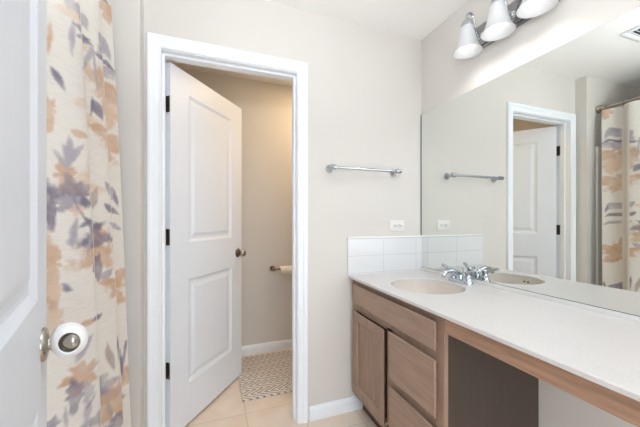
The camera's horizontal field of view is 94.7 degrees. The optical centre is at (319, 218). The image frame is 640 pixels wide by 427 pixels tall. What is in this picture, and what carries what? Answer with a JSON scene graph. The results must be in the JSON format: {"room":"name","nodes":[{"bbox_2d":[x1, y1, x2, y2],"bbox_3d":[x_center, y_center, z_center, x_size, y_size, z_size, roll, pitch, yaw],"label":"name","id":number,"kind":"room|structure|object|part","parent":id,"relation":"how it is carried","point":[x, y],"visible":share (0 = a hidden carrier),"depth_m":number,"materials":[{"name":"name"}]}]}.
{"room":"bathroom","nodes":[
{"label":"bathroom","id":0,"kind":"room"},
{"bbox_2d":[106,0,143,426],"bbox_3d":[-1.318,-0.019,1.312,0.936,2.440,0.194,0,0,-20],"label":"wall","id":1,"kind":"structure","parent":0,"point":[127,15],"depth_m":1.37,"materials":[{"name":"white paint"}]},
{"bbox_2d":[180,68,291,345],"bbox_3d":[-0.488,-0.019,2.719,1.768,2.440,0.100,0,0,-20],"label":"wall","id":2,"kind":"structure","parent":0,"point":[266,107],"depth_m":2.66,"materials":[{"name":"beige paint"}]},
{"bbox_2d":[242,339,291,355],"bbox_3d":[-0.421,1.160,2.683,1.668,0.083,0.014,0,0,-20],"label":"baseboard","id":3,"kind":"structure","parent":2,"relation":"attached to","point":[283,344],"depth_m":2.65,"materials":[{"name":"white wood"}]},
{"bbox_2d":[270,266,279,270],"bbox_3d":[-0.315,0.449,2.685,0.268,0.048,0.082,0,0,-20],"label":"toilet paper holder","id":4,"kind":"object","parent":2,"relation":"attached to","point":[272,268],"visible":0.52,"depth_m":2.63,"materials":[{"name":"silver metal"}]},
{"bbox_2d":[279,265,291,273],"bbox_3d":[-0.306,0.459,2.661,0.114,0.074,0.074,0,0,-20],"label":"toilet paper roll","id":5,"kind":"object","parent":4,"relation":"on","point":[283,269],"visible":0.76,"depth_m":2.63,"materials":[{"name":"white paper"}]},
{"bbox_2d":[185,349,376,426],"bbox_3d":[-0.156,1.226,0.566,3.100,0.050,4.370,0,0,-20],"label":"floor","id":6,"kind":"structure","parent":0,"point":[228,409],"depth_m":1.80,"materials":[{"name":"tile"}]},
{"bbox_2d":[0,0,79,426],"bbox_3d":[-0.380,0.172,0.328,0.163,2.027,0.750,0,0,-37],"label":"door","id":7,"kind":"structure","parent":6,"relation":"on","point":[24,332],"depth_m":0.45,"materials":[{"name":"white wood"}]},
{"bbox_3d":[-0.527,0.251,0.611,0.058,0.053,0.053,0,0,-37],"label":"knob","id":8,"kind":"part","parent":7,"relation":"part of","materials":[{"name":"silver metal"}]},
{"bbox_2d":[50,322,87,357],"bbox_3d":[-0.523,0.251,0.614,0.062,0.070,0.056,0,0,-40],"label":"cover","id":9,"kind":"object","parent":7,"relation":"attached to","point":[78,329],"visible":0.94,"depth_m":0.60,"materials":[{"name":"white plastic"}]},
{"bbox_2d":[238,350,291,401],"bbox_3d":[-0.238,1.194,2.358,0.800,0.013,0.620,0,0,-20],"label":"bath rug","id":10,"kind":"object","parent":6,"relation":"on","point":[270,374],"visible":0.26,"depth_m":2.24,"materials":[{"name":"beige fabric"}]},
{"bbox_2d":[353,280,639,426],"bbox_3d":[0.716,0.783,1.209,0.553,0.836,1.572,0,0,-20],"label":"vanity cabinet","id":11,"kind":"object","parent":6,"relation":"on","point":[411,369],"visible":0.83,"depth_m":1.23,"materials":[{"name":"brown wood"}]},
{"bbox_3d":[0.269,0.802,1.654,0.022,0.488,0.347,0,0,-20],"label":"cabinet door","id":12,"kind":"part","parent":11,"relation":"part of","materials":[{"name":"brown wood"}]},
{"bbox_3d":[0.349,0.726,1.496,0.019,0.720,0.779,0,0,-20],"label":"frame","id":13,"kind":"part","parent":11,"relation":"part of","materials":[{"name":"brown wood"}]},
{"bbox_3d":[0.400,0.932,1.298,0.022,0.234,0.322,0,0,-20],"label":"drawer","id":14,"kind":"part","parent":11,"relation":"part of","materials":[{"name":"brown wood"}]},
{"bbox_3d":[0.400,0.663,1.298,0.022,0.228,0.322,0,0,-20],"label":"drawer","id":15,"kind":"part","parent":11,"relation":"part of","materials":[{"name":"brown wood"}]},
{"bbox_3d":[0.730,0.783,1.231,0.512,0.836,0.017,0,0,-20],"label":"panel","id":16,"kind":"part","parent":11,"relation":"part of","materials":[{"name":"brown wood"}]},
{"bbox_2d":[348,270,639,401],"bbox_3d":[0.711,0.358,1.207,0.564,0.015,1.573,0,0,-20],"label":"countertop","id":17,"kind":"structure","parent":11,"relation":"on","point":[602,349],"depth_m":0.98,"materials":[{"name":"white stone"}]},
{"bbox_2d":[392,281,463,320],"bbox_3d":[0.564,0.441,1.562,0.380,0.152,0.400,0,0,-20],"label":"sink","id":18,"kind":"object","parent":17,"relation":"in","point":[428,287],"visible":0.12,"depth_m":1.72,"materials":[{"name":"beige ceramic"}]},
{"bbox_2d":[441,264,475,284],"bbox_3d":[0.761,0.306,1.633,0.166,0.088,0.180,0,0,22],"label":"faucet","id":19,"kind":"object","parent":17,"relation":"on","point":[455,275],"visible":1,"depth_m":1.61,"materials":[{"name":"silver metal"}]},
{"bbox_3d":[0.745,0.297,1.702,0.091,0.070,0.045,0,0,38],"label":"handle","id":20,"kind":"part","parent":19,"relation":"part of","materials":[{"name":"silver metal"}]},
{"bbox_3d":[0.730,0.301,1.621,0.149,0.061,0.042,0,0,-20],"label":"spout","id":21,"kind":"part","parent":19,"relation":"part of","materials":[{"name":"silver metal"}]},
{"bbox_3d":[0.780,0.341,1.640,0.054,0.019,0.156,0,0,-20],"label":"plate","id":22,"kind":"part","parent":19,"relation":"part of","materials":[{"name":"silver metal"}]},
{"bbox_3d":[0.794,0.297,1.569,0.045,0.070,0.091,0,0,11],"label":"handle","id":23,"kind":"part","parent":19,"relation":"part of","materials":[{"name":"silver metal"}]},
{"bbox_3d":[0.621,0.400,0.758,0.019,0.070,0.792,0,0,-20],"label":"apron rail","id":24,"kind":"part","parent":11,"relation":"part of","materials":[{"name":"brown wood"}]},
{"bbox_2d":[144,0,420,426],"bbox_3d":[-0.104,-0.019,1.804,1.682,2.440,0.110,0,0,-20],"label":"wall","id":25,"kind":"structure","parent":0,"point":[364,82],"depth_m":1.82,"materials":[{"name":"white paint"}]},
{"bbox_2d":[166,62,245,426],"bbox_3d":[-0.722,0.172,1.912,0.163,2.027,0.738,0,0,16],"label":"door","id":26,"kind":"structure","parent":25,"relation":"in","point":[204,252],"depth_m":1.81,"materials":[{"name":"wood"}]},
{"bbox_3d":[-0.583,0.253,2.199,0.058,0.053,0.053,0,0,16],"label":"knob","id":27,"kind":"part","parent":26,"relation":"part of","materials":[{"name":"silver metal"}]},
{"bbox_2d":[147,32,307,426],"bbox_3d":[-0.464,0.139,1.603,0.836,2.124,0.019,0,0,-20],"label":"trim","id":28,"kind":"structure","parent":25,"relation":"attached to","point":[155,42],"depth_m":1.51,"materials":[{"name":"white wood"}]},
{"bbox_2d":[309,396,362,421],"bbox_3d":[0.104,1.160,1.815,0.358,0.083,0.014,0,0,-20],"label":"baseboard","id":29,"kind":"structure","parent":25,"relation":"attached to","point":[327,409],"depth_m":1.80,"materials":[{"name":"white wood"}]},
{"bbox_2d":[326,164,401,176],"bbox_3d":[0.285,-0.306,1.848,0.506,0.048,0.079,0,0,-20],"label":"towel bar","id":30,"kind":"object","parent":25,"relation":"attached to","point":[329,168],"visible":1,"depth_m":1.81,"materials":[{"name":"silver metal"}]},
{"bbox_3d":[0.070,-0.306,1.768,0.048,0.048,0.079,0,0,-20],"label":"post","id":31,"kind":"part","parent":30,"relation":"part of","materials":[{"name":"silver metal"}]},
{"bbox_3d":[0.500,-0.306,1.927,0.048,0.048,0.079,0,0,-20],"label":"post","id":32,"kind":"part","parent":30,"relation":"part of","materials":[{"name":"silver metal"}]},
{"bbox_2d":[347,235,421,274],"bbox_3d":[0.437,0.232,1.938,0.569,0.237,0.014,0,0,-20],"label":"backsplash","id":33,"kind":"structure","parent":25,"relation":"attached to","point":[375,254],"depth_m":1.93,"materials":[{"name":"white tile"}]},
{"bbox_2d":[390,220,403,230],"bbox_3d":[0.516,0.045,1.970,0.116,0.072,0.010,0,0,-20],"label":"wall outlet","id":34,"kind":"object","parent":25,"relation":"attached to","point":[395,225],"visible":1,"depth_m":1.97,"materials":[{"name":"white plastic"}]},
{"bbox_2d":[171,0,467,85],"bbox_3d":[-0.389,-1.264,1.199,3.100,0.050,3.020,0,0,-20],"label":"ceiling","id":35,"kind":"structure","parent":0,"point":[416,19],"depth_m":1.77,"materials":[{"name":"paint"}]},
{"bbox_2d":[421,0,639,426],"bbox_3d":[0.894,-0.019,1.673,0.100,2.440,3.020,0,0,-20],"label":"wall","id":36,"kind":"structure","parent":0,"point":[444,78],"depth_m":1.37,"materials":[{"name":"white paint"}]},
{"bbox_2d":[452,0,559,58],"bbox_3d":[0.848,-0.974,1.376,0.190,0.214,0.490,0,0,-20],"label":"vanity light","id":37,"kind":"object","parent":36,"relation":"attached to","point":[503,19],"visible":1,"depth_m":1.39,"materials":[{"name":"white glass"}]},
{"bbox_3d":[0.765,-0.933,1.532,0.141,0.133,0.141,0,0,-20],"label":"lamp shade","id":38,"kind":"part","parent":37,"relation":"part of","materials":[{"name":"white glass"}]},
{"bbox_3d":[0.807,-1.016,1.547,0.106,0.130,0.040,0,0,-20],"label":"arm","id":39,"kind":"part","parent":37,"relation":"part of","materials":[{"name":"silver metal"}]},
{"bbox_3d":[0.825,-0.937,1.368,0.060,0.096,0.060,0,0,-20],"label":"bulb","id":40,"kind":"part","parent":37,"relation":"part of","materials":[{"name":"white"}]},
{"bbox_3d":[0.825,-0.933,1.368,0.141,0.133,0.141,0,0,-20],"label":"lamp shade","id":41,"kind":"part","parent":37,"relation":"part of","materials":[{"name":"white glass"}]},
{"bbox_3d":[0.868,-1.016,1.384,0.106,0.130,0.040,0,0,-20],"label":"arm","id":42,"kind":"part","parent":37,"relation":"part of","materials":[{"name":"silver metal"}]},
{"bbox_3d":[0.924,-0.977,1.405,0.028,0.132,0.436,0,0,-20],"label":"plate","id":43,"kind":"part","parent":37,"relation":"part of","materials":[{"name":"silver metal"}]},
{"bbox_3d":[0.886,-0.933,1.204,0.141,0.133,0.141,0,0,-20],"label":"lamp shade","id":44,"kind":"part","parent":37,"relation":"part of","materials":[{"name":"white glass"}]},
{"bbox_2d":[421,7,639,321],"bbox_3d":[0.969,-0.185,1.312,0.008,1.070,1.551,0,0,-20],"label":"wall mirror","id":45,"kind":"object","parent":36,"relation":"attached to","point":[530,175],"visible":1,"depth_m":1.26,"materials":[{"name":"white mirror"}]},
{"bbox_3d":[-0.812,-0.019,-0.268,0.790,2.440,0.100,0,0,-20],"label":"wall","id":46,"kind":"structure","parent":0,"visible":0},
{"bbox_3d":[-0.728,-0.962,0.621,0.068,0.068,1.520,0,0,-20],"label":"shower rod","id":47,"kind":"object","parent":46,"relation":"attached to","visible":0},
{"bbox_2d":[47,0,130,426],"bbox_3d":[-0.671,0.079,0.686,0.192,2.114,1.312,0,0,-20],"label":"shower curtain","id":48,"kind":"object","parent":47,"relation":"hanging from","point":[86,266],"visible":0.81,"depth_m":0.90,"materials":[{"name":"fabric"}]}
]}

